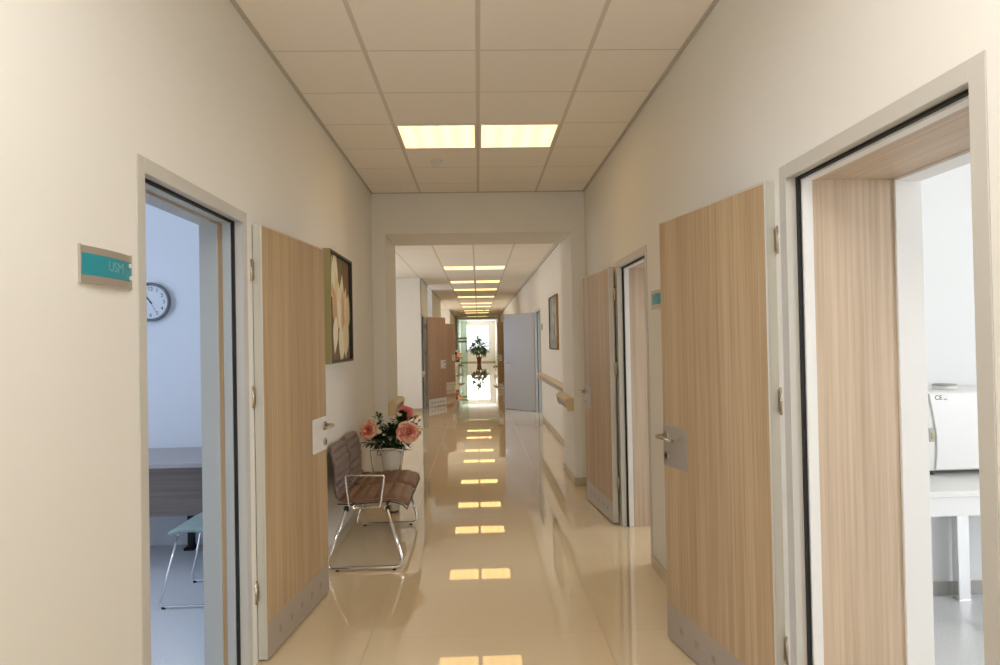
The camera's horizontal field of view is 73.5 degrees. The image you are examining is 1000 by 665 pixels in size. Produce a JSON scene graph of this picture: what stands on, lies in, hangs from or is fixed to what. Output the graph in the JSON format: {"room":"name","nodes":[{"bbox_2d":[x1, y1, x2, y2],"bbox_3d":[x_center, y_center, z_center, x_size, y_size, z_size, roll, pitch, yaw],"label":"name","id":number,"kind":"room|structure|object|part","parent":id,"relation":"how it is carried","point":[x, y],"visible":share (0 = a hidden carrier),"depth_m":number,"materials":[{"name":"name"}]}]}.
{"room":"hospital interior","nodes":[
{"label":"hospital interior","id":0,"kind":"room"},
{"bbox_2d":[145,203,202,545],"bbox_3d":[-3.285,0.080,2.804,3.855,3.065,4.860,-1,-1,-2],"label":"wall","id":1,"kind":"structure","parent":0,"point":[172,241],"depth_m":5.14,"materials":[{"name":"paint"}]},
{"bbox_2d":[146,282,170,321],"bbox_3d":[-2.673,-0.233,5.120,0.300,0.300,0.040,-1,-1,-2],"label":"wall clock","id":2,"kind":"object","parent":1,"relation":"attached to","point":[158,297],"visible":0.64,"depth_m":5.12,"materials":[{"name":"grey plastic"}]},
{"bbox_2d":[0,0,375,664],"bbox_3d":[-1.235,0.030,1.861,0.182,3.065,11.800,-1,-1,-2],"label":"wall","id":3,"kind":"structure","parent":0,"point":[187,87],"depth_m":1.93,"materials":[{"name":"paint"}]},
{"bbox_2d":[77,243,131,289],"bbox_3d":[-1.142,-0.187,1.952,0.018,0.107,0.270,-1,-1,-2],"label":"door sign","id":4,"kind":"object","parent":3,"relation":"attached to","point":[97,266],"visible":1,"depth_m":1.92,"materials":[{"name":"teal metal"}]},
{"bbox_3d":[-1.142,-0.189,1.819,0.008,0.107,0.004,-1,-1,-2],"label":"trim","id":5,"kind":"part","parent":4,"relation":"part of","materials":[{"name":"silver metal"}]},
{"bbox_2d":[136,153,252,664],"bbox_3d":[-1.255,0.502,2.630,0.198,2.139,1.014,-1,-1,-2],"label":"door frame","id":6,"kind":"structure","parent":3,"relation":"attached to","point":[223,280],"depth_m":3.07,"materials":[{"name":"painted metal"},{"name":"black rubber"}]},
{"bbox_3d":[-1.312,0.523,2.627,0.084,2.101,0.938,-1,-1,-2],"label":"room casing","id":7,"kind":"part","parent":6,"relation":"part of","materials":[{"name":"grey"}]},
{"bbox_2d":[250,224,334,659],"bbox_3d":[-1.107,0.525,3.640,0.160,2.088,0.918,-1,-1,4],"label":"door","id":8,"kind":"structure","parent":3,"relation":"in","point":[287,271],"depth_m":3.50,"materials":[{"name":"brown wood"}]},
{"bbox_3d":[-1.077,1.482,3.640,0.004,0.174,0.883,-1,-1,4],"label":"kick plate","id":9,"kind":"part","parent":8,"relation":"part of","materials":[{"name":"silver metal"}]},
{"bbox_3d":[-1.069,0.607,3.970,0.004,0.200,0.239,-1,-1,4],"label":"handle plate","id":10,"kind":"part","parent":8,"relation":"part of","materials":[{"name":"white plastic"}]},
{"bbox_3d":[-1.036,0.558,3.976,0.072,0.048,0.199,-1,-1,4],"label":"handle","id":11,"kind":"part","parent":8,"relation":"part of","materials":[{"name":"silver metal"}]},
{"bbox_2d":[322,248,353,363],"bbox_3d":[-1.216,-0.177,5.029,0.070,0.805,0.805,-1,-1,-2],"label":"framed painting","id":12,"kind":"object","parent":3,"relation":"attached to","point":[338,293],"visible":0.88,"depth_m":4.98,"materials":[{"name":"beige paper"}]},
{"bbox_2d":[328,502,366,558],"bbox_3d":[-1.040,1.520,1.848,0.150,0.078,11.800,-1,-1,-2],"label":"baseboard","id":13,"kind":"structure","parent":3,"relation":"attached to","point":[352,520],"depth_m":5.29,"materials":[{"name":"beige"}]},
{"bbox_2d":[229,0,718,193],"bbox_3d":[-0.052,-1.527,1.493,2.217,0.006,10.948,-1,-1,-2],"label":"trim","id":14,"kind":"structure","parent":3,"relation":"attached to","point":[234,3],"depth_m":4.13,"materials":[{"name":"beige paint"}]},
{"bbox_2d":[396,278,460,411],"bbox_3d":[-3.369,0.381,27.453,2.480,3.065,39.700,-1,-1,-2],"label":"wall","id":15,"kind":"structure","parent":0,"point":[408,293],"depth_m":14.54,"materials":[{"name":"paint"}]},
{"bbox_2d":[421,314,425,407],"bbox_3d":[-1.823,0.664,15.057,0.216,2.139,0.870,-1,-1,-2],"label":"door frame","id":16,"kind":"structure","parent":15,"relation":"attached to","point":[422,315],"depth_m":15.44,"materials":[{"name":"grey"}]},
{"bbox_2d":[425,317,446,406],"bbox_3d":[-1.494,0.680,15.793,0.160,2.088,0.818,-1,-1,27],"label":"door","id":17,"kind":"structure","parent":15,"relation":"in","point":[436,393],"depth_m":15.75,"materials":[{"name":"brown wood"}]},
{"bbox_3d":[-1.461,1.637,15.787,0.003,0.174,0.784,-1,-1,27],"label":"kick plate","id":18,"kind":"part","parent":17,"relation":"part of","materials":[{"name":"white plastic"}]},
{"bbox_3d":[-1.357,0.759,16.040,0.004,0.200,0.239,-1,-1,27],"label":"handle plate","id":19,"kind":"part","parent":17,"relation":"part of","materials":[{"name":"silver metal"}]},
{"bbox_2d":[445,324,455,387],"bbox_3d":[-1.679,0.757,21.837,0.160,2.088,0.908,-1,-1,24],"label":"door","id":20,"kind":"structure","parent":15,"relation":"in","point":[449,328],"depth_m":21.94,"materials":[{"name":"brown wood"}]},
{"bbox_3d":[-1.646,1.714,21.832,0.004,0.174,0.874,-1,-1,24],"label":"kick plate","id":21,"kind":"part","parent":20,"relation":"part of","materials":[{"name":"silver metal"}]},
{"bbox_2d":[458,337,466,351],"bbox_3d":[-2.063,0.654,36.565,0.056,2.670,0.860,-1,-1,-40],"label":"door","id":22,"kind":"structure","parent":15,"relation":"in","point":[464,341],"depth_m":36.47,"materials":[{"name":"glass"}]},
{"bbox_2d":[455,315,499,359],"bbox_3d":[-1.215,0.528,36.966,2.440,2.920,0.080,-1,-1,-2],"label":"door frame","id":23,"kind":"structure","parent":15,"relation":"attached to","point":[498,317],"depth_m":36.91,"materials":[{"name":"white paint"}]},
{"bbox_2d":[421,244,557,321],"bbox_3d":[-2.118,-1.026,27.561,4.800,0.006,39.600,-1,-1,-2],"label":"trim","id":24,"kind":"structure","parent":15,"relation":"attached to","point":[556,244],"depth_m":15.08,"materials":[{"name":"beige paint"}]},
{"bbox_2d":[235,0,712,192],"bbox_3d":[-0.033,-1.589,1.620,10.700,0.120,11.800,-1,-1,-2],"label":"ceiling","id":25,"kind":"structure","parent":0,"point":[366,69],"depth_m":3.85,"materials":[{"name":"tile"}]},
{"bbox_2d":[396,124,475,148],"bbox_3d":[-0.467,-1.476,5.057,0.572,0.006,0.572,-1,-1,-2],"label":"recessed light","id":26,"kind":"object","parent":25,"relation":"in","point":[436,135],"visible":1,"depth_m":5.03,"materials":[{"name":"white paint"}]},
{"bbox_2d":[430,159,441,166],"bbox_3d":[-0.544,-1.445,5.734,0.104,0.048,0.104,-1,-1,-2],"label":"smoke detector","id":27,"kind":"object","parent":25,"relation":"attached to","point":[436,163],"visible":1,"depth_m":5.71,"materials":[{"name":"white plastic"}]},
{"bbox_2d":[480,123,559,147],"bbox_3d":[0.133,-1.487,5.076,0.572,0.006,0.572,-1,-1,-2],"label":"recessed light","id":28,"kind":"object","parent":25,"relation":"in","point":[491,135],"visible":1,"depth_m":5.05,"materials":[{"name":"white paint"}]},
{"bbox_2d":[395,244,555,321],"bbox_3d":[-0.872,-1.185,27.604,10.700,0.265,40.200,-1,-1,-2],"label":"ceiling","id":29,"kind":"structure","parent":0,"point":[520,261],"depth_m":13.25,"materials":[{"name":"white tile"}]},
{"bbox_2d":[443,266,473,269],"bbox_3d":[-0.790,-1.231,12.798,0.572,0.006,0.572,-1,-1,-2],"label":"recessed light","id":30,"kind":"object","parent":29,"relation":"in","point":[445,267],"visible":1,"depth_m":12.77,"materials":[{"name":"white paint"}]},
{"bbox_2d":[450,281,474,282],"bbox_3d":[-0.887,-1.193,15.796,0.572,0.006,0.572,-1,-1,-2],"label":"recessed light","id":31,"kind":"object","parent":29,"relation":"in","point":[450,281],"visible":1,"depth_m":15.78,"materials":[{"name":"white paint"}]},
{"bbox_2d":[454,289,474,290],"bbox_3d":[-0.965,-1.162,18.195,0.572,0.006,0.572,-1,-1,-2],"label":"recessed light","id":32,"kind":"object","parent":29,"relation":"in","point":[454,289],"visible":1,"depth_m":18.16,"materials":[{"name":"white paint"}]},
{"bbox_2d":[457,296,475,297],"bbox_3d":[-1.062,-1.124,21.193,0.572,0.006,0.572,-1,-1,-2],"label":"recessed light","id":33,"kind":"object","parent":29,"relation":"in","point":[457,296],"visible":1,"depth_m":21.18,"materials":[{"name":"white paint"}]},
{"bbox_2d":[476,288,496,289],"bbox_3d":[-0.365,-1.173,18.214,0.572,0.006,0.572,-1,-1,-2],"label":"recessed light","id":34,"kind":"object","parent":29,"relation":"in","point":[484,288],"visible":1,"depth_m":18.20,"materials":[{"name":"white paint"}]},
{"bbox_2d":[476,280,499,282],"bbox_3d":[-0.288,-1.204,15.816,0.572,0.006,0.572,-1,-1,-2],"label":"recessed light","id":35,"kind":"object","parent":29,"relation":"in","point":[477,281],"visible":1,"depth_m":15.80,"materials":[{"name":"white paint"}]},
{"bbox_2d":[475,266,504,269],"bbox_3d":[-0.191,-1.242,12.817,0.572,0.006,0.572,-1,-1,-2],"label":"recessed light","id":36,"kind":"object","parent":29,"relation":"in","point":[476,267],"visible":1,"depth_m":12.80,"materials":[{"name":"white paint"}]},
{"bbox_2d":[460,321,495,361],"bbox_3d":[-1.556,0.590,47.471,2.440,3.065,0.200,-1,-1,-2],"label":"wall","id":37,"kind":"structure","parent":0,"point":[467,356],"depth_m":47.38,"materials":[{"name":"paint"}]},
{"bbox_2d":[465,325,489,350],"bbox_3d":[-1.577,0.371,47.358,1.780,1.820,0.210,-1,-1,-2],"label":"window","id":38,"kind":"structure","parent":37,"relation":"in","point":[466,325],"depth_m":47.41,"materials":[{"name":"white paint"}]},
{"bbox_2d":[371,191,586,477],"bbox_3d":[-0.214,0.077,7.401,2.217,3.065,0.912,-1,-1,-2],"label":"wall","id":39,"kind":"structure","parent":0,"point":[412,219],"depth_m":6.97,"materials":[{"name":"paint"}]},
{"bbox_2d":[388,396,404,414],"bbox_3d":[-1.125,0.795,7.313,0.087,0.137,0.766,-1,-1,-2],"label":"handrail","id":40,"kind":"object","parent":39,"relation":"attached to","point":[396,403],"visible":0.9,"depth_m":7.01,"materials":[{"name":"beige wood"}]},
{"bbox_3d":[-1.129,0.759,7.313,0.082,0.060,0.730,-1,-1,-2],"label":"rail","id":41,"kind":"part","parent":40,"relation":"part of","materials":[{"name":"beige wood"}]},
{"bbox_2d":[556,392,573,410],"bbox_3d":[0.715,0.761,7.418,0.087,0.137,0.836,-1,-1,-2],"label":"handrail","id":42,"kind":"object","parent":39,"relation":"attached to","point":[567,401],"visible":1,"depth_m":7.18,"materials":[{"name":"beige wood"}]},
{"bbox_3d":[0.717,0.725,7.418,0.082,0.060,0.800,-1,-1,-2],"label":"rail","id":43,"kind":"part","parent":42,"relation":"part of","materials":[{"name":"beige wood"}]},
{"bbox_2d":[495,244,563,438],"bbox_3d":[0.455,0.310,27.657,0.300,3.065,39.540,-1,-1,-2],"label":"wall","id":44,"kind":"structure","parent":0,"point":[545,282],"depth_m":11.68,"materials":[{"name":"paint"}]},
{"bbox_2d":[413,361,563,444],"bbox_3d":[-2.365,1.857,27.587,5.400,0.078,39.460,-1,-1,-2],"label":"baseboard","id":45,"kind":"structure","parent":44,"relation":"attached to","point":[548,424],"depth_m":11.95,"materials":[{"name":"beige"}]},
{"bbox_2d":[497,322,504,388],"bbox_3d":[0.214,0.706,20.556,0.160,2.088,0.908,-1,-1,-39],"label":"door","id":46,"kind":"structure","parent":44,"relation":"in","point":[500,334],"depth_m":20.78,"materials":[{"name":"brown wood"}]},
{"bbox_3d":[0.217,1.663,20.548,0.003,0.174,0.874,-1,-1,-39],"label":"kick plate","id":47,"kind":"part","parent":46,"relation":"part of","materials":[{"name":"white plastic"}]},
{"bbox_2d":[503,312,535,410],"bbox_3d":[0.428,0.628,14.539,0.160,2.088,1.008,0,-1,-41],"label":"door","id":48,"kind":"structure","parent":44,"relation":"in","point":[519,328],"depth_m":14.52,"materials":[{"name":"grey laminate"}]},
{"bbox_3d":[0.172,0.715,14.815,0.004,0.200,0.239,0,-1,-41],"label":"handle plate","id":49,"kind":"part","parent":48,"relation":"part of","materials":[{"name":"silver metal"}]},
{"bbox_2d":[535,308,541,411],"bbox_3d":[0.927,0.592,13.471,0.316,2.139,1.280,-1,-1,-2],"label":"door frame","id":50,"kind":"structure","parent":44,"relation":"attached to","point":[537,311],"depth_m":14.05,"materials":[{"name":"grey"}]},
{"bbox_2d":[538,372,562,391],"bbox_3d":[0.835,0.794,10.363,0.087,0.137,4.756,-1,-1,-2],"label":"handrail","id":51,"kind":"object","parent":44,"relation":"attached to","point":[558,385],"visible":0.62,"depth_m":10.50,"materials":[{"name":"beige wood"}]},
{"bbox_2d":[548,294,558,349],"bbox_3d":[0.839,-0.153,10.485,0.035,0.840,1.060,-1,-1,-2],"label":"framed painting","id":52,"kind":"object","parent":44,"relation":"attached to","point":[553,300],"visible":1,"depth_m":10.40,"materials":[{"name":"grey paper"}]},
{"bbox_2d":[150,362,984,664],"bbox_3d":[-0.572,1.840,21.671,10.600,0.100,52.000,-1,-1,-2],"label":"floor","id":53,"kind":"structure","parent":0,"point":[508,560],"depth_m":4.26,"materials":[{"name":"beige tile"}]},
{"bbox_2d":[149,447,202,550],"bbox_3d":[-2.732,1.251,4.719,1.900,0.750,0.720,-1,-1,-2],"label":"desk","id":54,"kind":"object","parent":53,"relation":"on","point":[175,474],"visible":0.16,"depth_m":4.38,"materials":[{"name":"grey"}]},
{"bbox_3d":[-2.725,1.056,4.374,1.840,0.312,0.022,-1,-1,-2],"label":"modesty panel","id":55,"kind":"part","parent":54,"relation":"part of","materials":[{"name":"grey wood"}]},
{"bbox_3d":[-2.322,1.251,5.032,0.044,0.702,0.040,-1,-1,-2],"label":"leg","id":56,"kind":"part","parent":54,"relation":"part of","materials":[{"name":"black metal"}]},
{"bbox_2d":[159,512,203,609],"bbox_3d":[-1.701,1.169,4.103,0.573,0.860,0.460,-1,-1,-2],"label":"chair","id":57,"kind":"object","parent":53,"relation":"on","point":[195,524],"visible":0.19,"depth_m":3.90,"materials":[{"name":"silver metal"}]},
{"bbox_3d":[-1.693,1.164,4.103,0.510,0.058,0.460,-1,-1,-2],"label":"seat","id":58,"kind":"part","parent":57,"relation":"part of","materials":[{"name":"grey fabric"}]},
{"bbox_3d":[-1.714,1.248,4.300,0.556,0.696,0.045,-1,-1,-2],"label":"sled leg","id":59,"kind":"part","parent":57,"relation":"part of","materials":[{"name":"silver metal"}]},
{"bbox_2d":[328,431,419,571],"bbox_3d":[-0.921,1.195,5.053,0.545,0.800,1.195,-1,-1,-2],"label":"chair","id":60,"kind":"object","parent":53,"relation":"on","point":[399,485],"visible":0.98,"depth_m":4.82,"materials":[{"name":"brown leather"}]},
{"bbox_3d":[-1.148,0.977,4.826,0.084,0.361,0.490,-1,-1,-2],"label":"backrest","id":61,"kind":"part","parent":60,"relation":"part of","materials":[{"name":"brown leather"}]},
{"bbox_3d":[-1.165,0.984,5.341,0.084,0.361,0.490,-1,-1,-2],"label":"backrest","id":62,"kind":"part","parent":60,"relation":"part of","materials":[{"name":"brown leather"}]},
{"bbox_3d":[-0.919,1.083,4.554,0.274,0.236,0.013,-1,-1,-2],"label":"armrest","id":63,"kind":"part","parent":60,"relation":"part of","materials":[{"name":"silver metal"}]},
{"bbox_3d":[-0.881,1.165,4.832,0.477,0.078,0.505,-1,-1,-2],"label":"seat","id":64,"kind":"part","parent":60,"relation":"part of","materials":[{"name":"brown leather"}]},
{"bbox_3d":[-0.954,1.096,5.624,0.274,0.236,0.013,-1,-1,-2],"label":"armrest","id":65,"kind":"part","parent":60,"relation":"part of","materials":[{"name":"silver metal"}]},
{"bbox_3d":[-0.897,1.171,5.347,0.477,0.078,0.505,-1,-1,-2],"label":"seat","id":66,"kind":"part","parent":60,"relation":"part of","materials":[{"name":"brown leather"}]},
{"bbox_2d":[379,444,404,512],"bbox_3d":[-0.962,1.313,6.006,0.234,0.589,0.234,-1,-1,-2],"label":"flower vase","id":67,"kind":"object","parent":53,"relation":"on","point":[390,460],"visible":0.52,"depth_m":5.93,"materials":[{"name":"beige ceramic"}]},
{"bbox_2d":[360,422,382,454],"bbox_3d":[-1.092,1.099,5.928,0.289,0.622,0.106,-1,-1,-14],"label":"peony","id":68,"kind":"object","parent":67,"relation":"in","point":[369,430],"visible":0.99,"depth_m":5.91,"materials":[{"name":"pink plant"}]},
{"bbox_2d":[365,419,383,446],"bbox_3d":[-1.084,1.091,5.952,0.247,0.638,0.117,-1,-1,-2],"label":"bloom","id":69,"kind":"object","parent":67,"relation":"in","point":[368,420],"visible":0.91,"depth_m":5.97,"materials":[{"name":"pink"}]},
{"bbox_2d":[372,411,383,432],"bbox_3d":[-1.059,1.056,6.005,0.160,0.707,0.112,-1,-1,-37],"label":"leafy branch","id":70,"kind":"object","parent":67,"relation":"in","point":[380,414],"visible":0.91,"depth_m":6.00,"materials":[{"name":"green plant"}]},
{"bbox_2d":[361,433,396,454],"bbox_3d":[-1.074,1.144,5.980,0.318,0.532,0.269,-1,-1,9],"label":"leafy branch","id":71,"kind":"object","parent":67,"relation":"in","point":[377,437],"visible":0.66,"depth_m":5.94,"materials":[{"name":"green plant"}]},
{"bbox_2d":[374,422,410,453],"bbox_3d":[-0.941,1.100,5.982,0.366,0.613,0.314,-1,-1,-25],"label":"leafy branch","id":72,"kind":"object","parent":67,"relation":"in","point":[389,430],"visible":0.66,"depth_m":5.92,"materials":[{"name":"green plant"}]},
{"bbox_2d":[389,410,413,441],"bbox_3d":[-0.869,1.048,6.022,0.235,0.716,0.258,-1,-1,26],"label":"leafy branch","id":73,"kind":"object","parent":67,"relation":"in","point":[403,418],"visible":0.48,"depth_m":5.97,"materials":[{"name":"green plant"}]},
{"bbox_2d":[397,405,413,442],"bbox_3d":[-0.874,1.034,6.058,0.195,0.745,0.108,-1,-1,-2],"label":"peony","id":74,"kind":"object","parent":67,"relation":"in","point":[409,410],"visible":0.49,"depth_m":6.06,"materials":[{"name":"pink plant"}]},
{"bbox_2d":[396,421,419,451],"bbox_3d":[-0.843,1.090,5.902,0.284,0.629,0.176,-1,-1,9],"label":"peony","id":75,"kind":"object","parent":67,"relation":"in","point":[407,432],"visible":0.98,"depth_m":5.85,"materials":[{"name":"pink plant"}]},
{"bbox_2d":[455,362,458,375],"bbox_3d":[-1.933,1.610,29.535,0.270,0.604,0.270,-1,-1,-2],"label":"flower vase","id":76,"kind":"object","parent":53,"relation":"on","point":[456,363],"visible":0.56,"depth_m":29.45,"materials":[{"name":"beige ceramic"}]},
{"bbox_2d":[467,336,489,362],"bbox_3d":[-1.456,1.162,45.608,1.620,1.872,1.105,-1,-1,-2],"label":"potted plant","id":77,"kind":"object","parent":53,"relation":"on","point":[480,349],"visible":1,"depth_m":45.46,"materials":[{"name":"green plant"}]},
{"bbox_2d":[930,469,979,601],"bbox_3d":[2.958,1.126,3.533,1.900,0.752,0.620,-1,-1,-2],"label":"work table","id":78,"kind":"object","parent":53,"relation":"on","point":[955,494],"visible":0.66,"depth_m":3.50,"materials":[{"name":"white paint"}]},
{"bbox_2d":[927,383,978,474],"bbox_3d":[2.536,0.518,3.703,0.550,0.484,0.309,-1,-1,-2],"label":"steriliser","id":79,"kind":"object","parent":78,"relation":"on","point":[952,408],"visible":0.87,"depth_m":3.55,"materials":[{"name":"white plastic"},{"name":"dark grey plastic"},{"name":"brushed metal"}]},
{"bbox_3d":[2.605,1.147,3.787,0.070,0.714,0.050,-1,-1,-2],"label":"leg","id":80,"kind":"part","parent":78,"relation":"part of","materials":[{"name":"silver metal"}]},
{"bbox_3d":[2.612,1.507,3.783,0.076,0.010,0.058,-1,-1,-2],"label":"foot plate","id":81,"kind":"part","parent":78,"relation":"part of","materials":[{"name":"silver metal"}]},
{"bbox_2d":[584,0,999,664],"bbox_3d":[1.311,-0.018,1.974,0.482,3.065,11.860,-1,-1,-2],"label":"wall","id":82,"kind":"structure","parent":0,"point":[759,85],"depth_m":2.64,"materials":[{"name":"paint"}]},
{"bbox_2d":[579,267,619,522],"bbox_3d":[0.865,0.515,5.895,0.160,2.088,0.918,-1,-1,-6],"label":"door","id":83,"kind":"structure","parent":82,"relation":"in","point":[599,292],"depth_m":5.75,"materials":[{"name":"brown wood"}]},
{"bbox_3d":[0.819,0.598,6.223,0.004,0.200,0.239,-1,-1,-6],"label":"handle plate","id":84,"kind":"part","parent":83,"relation":"part of","materials":[{"name":"silver metal"}]},
{"bbox_3d":[0.854,0.520,5.906,0.002,2.078,0.879,-1,-1,-6],"label":"panel","id":85,"kind":"part","parent":83,"relation":"part of","materials":[{"name":"brown wood"}]},
{"bbox_3d":[0.872,1.472,5.894,0.004,0.174,0.883,-1,-1,-6],"label":"kick plate","id":86,"kind":"part","parent":83,"relation":"part of","materials":[{"name":"silver metal"}]},
{"bbox_2d":[563,462,666,584],"bbox_3d":[1.019,1.481,1.945,0.161,0.078,11.860,-1,-1,-2],"label":"baseboard","id":87,"kind":"structure","parent":82,"relation":"attached to","point":[656,564],"depth_m":5.44,"materials":[{"name":"beige"}]},
{"bbox_2d":[615,245,652,563],"bbox_3d":[1.227,0.483,4.962,0.498,2.139,1.000,-1,-1,-2],"label":"door frame","id":88,"kind":"structure","parent":82,"relation":"attached to","point":[631,270],"depth_m":5.40,"materials":[{"name":"grey"}]},
{"bbox_2d":[651,289,660,309],"bbox_3d":[0.985,-0.209,4.220,0.017,0.119,0.239,-1,-1,-2],"label":"door sign","id":89,"kind":"object","parent":82,"relation":"attached to","point":[656,294],"visible":0.81,"depth_m":4.21,"materials":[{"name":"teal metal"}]},
{"bbox_2d":[655,181,788,664],"bbox_3d":[0.934,0.478,2.943,0.160,2.088,0.918,-1,-1,-12],"label":"door","id":90,"kind":"structure","parent":82,"relation":"in","point":[722,393],"depth_m":2.83,"materials":[{"name":"brown wood"}]},
{"bbox_3d":[0.818,0.514,3.265,0.072,0.048,0.199,-1,-1,-12],"label":"handle","id":91,"kind":"part","parent":90,"relation":"part of","materials":[{"name":"silver metal"}]},
{"bbox_3d":[0.854,0.561,3.264,0.004,0.200,0.239,-1,-1,-13],"label":"handle plate","id":92,"kind":"part","parent":90,"relation":"part of","materials":[{"name":"silver metal"}]},
{"bbox_3d":[0.940,1.435,2.941,0.004,0.174,0.883,-1,-1,-13],"label":"kick plate","id":93,"kind":"part","parent":90,"relation":"part of","materials":[{"name":"silver metal"}]},
{"bbox_2d":[779,50,999,664],"bbox_3d":[1.324,0.445,1.982,0.498,2.139,1.016,-1,-1,-2],"label":"door frame","id":94,"kind":"structure","parent":82,"relation":"attached to","point":[854,321],"depth_m":2.43,"materials":[{"name":"grey wood"}]},
{"bbox_3d":[1.522,0.461,1.988,0.102,2.101,0.940,-1,-1,-2],"label":"room casing","id":95,"kind":"part","parent":94,"relation":"part of","materials":[{"name":"white paint"}]},
{"bbox_2d":[922,163,981,581],"bbox_3d":[3.431,-0.068,1.163,3.704,3.065,5.740,-1,-1,-2],"label":"wall","id":96,"kind":"structure","parent":0,"point":[946,196],"depth_m":3.89,"materials":[{"name":"paint"}]},
{"bbox_2d":[933,580,982,595],"bbox_3d":[3.311,1.461,3.885,3.584,0.078,0.012,-1,-1,-2],"label":"baseboard","id":97,"kind":"structure","parent":96,"relation":"attached to","point":[939,587],"depth_m":3.85,"materials":[{"name":"grey laminate"}]}
]}

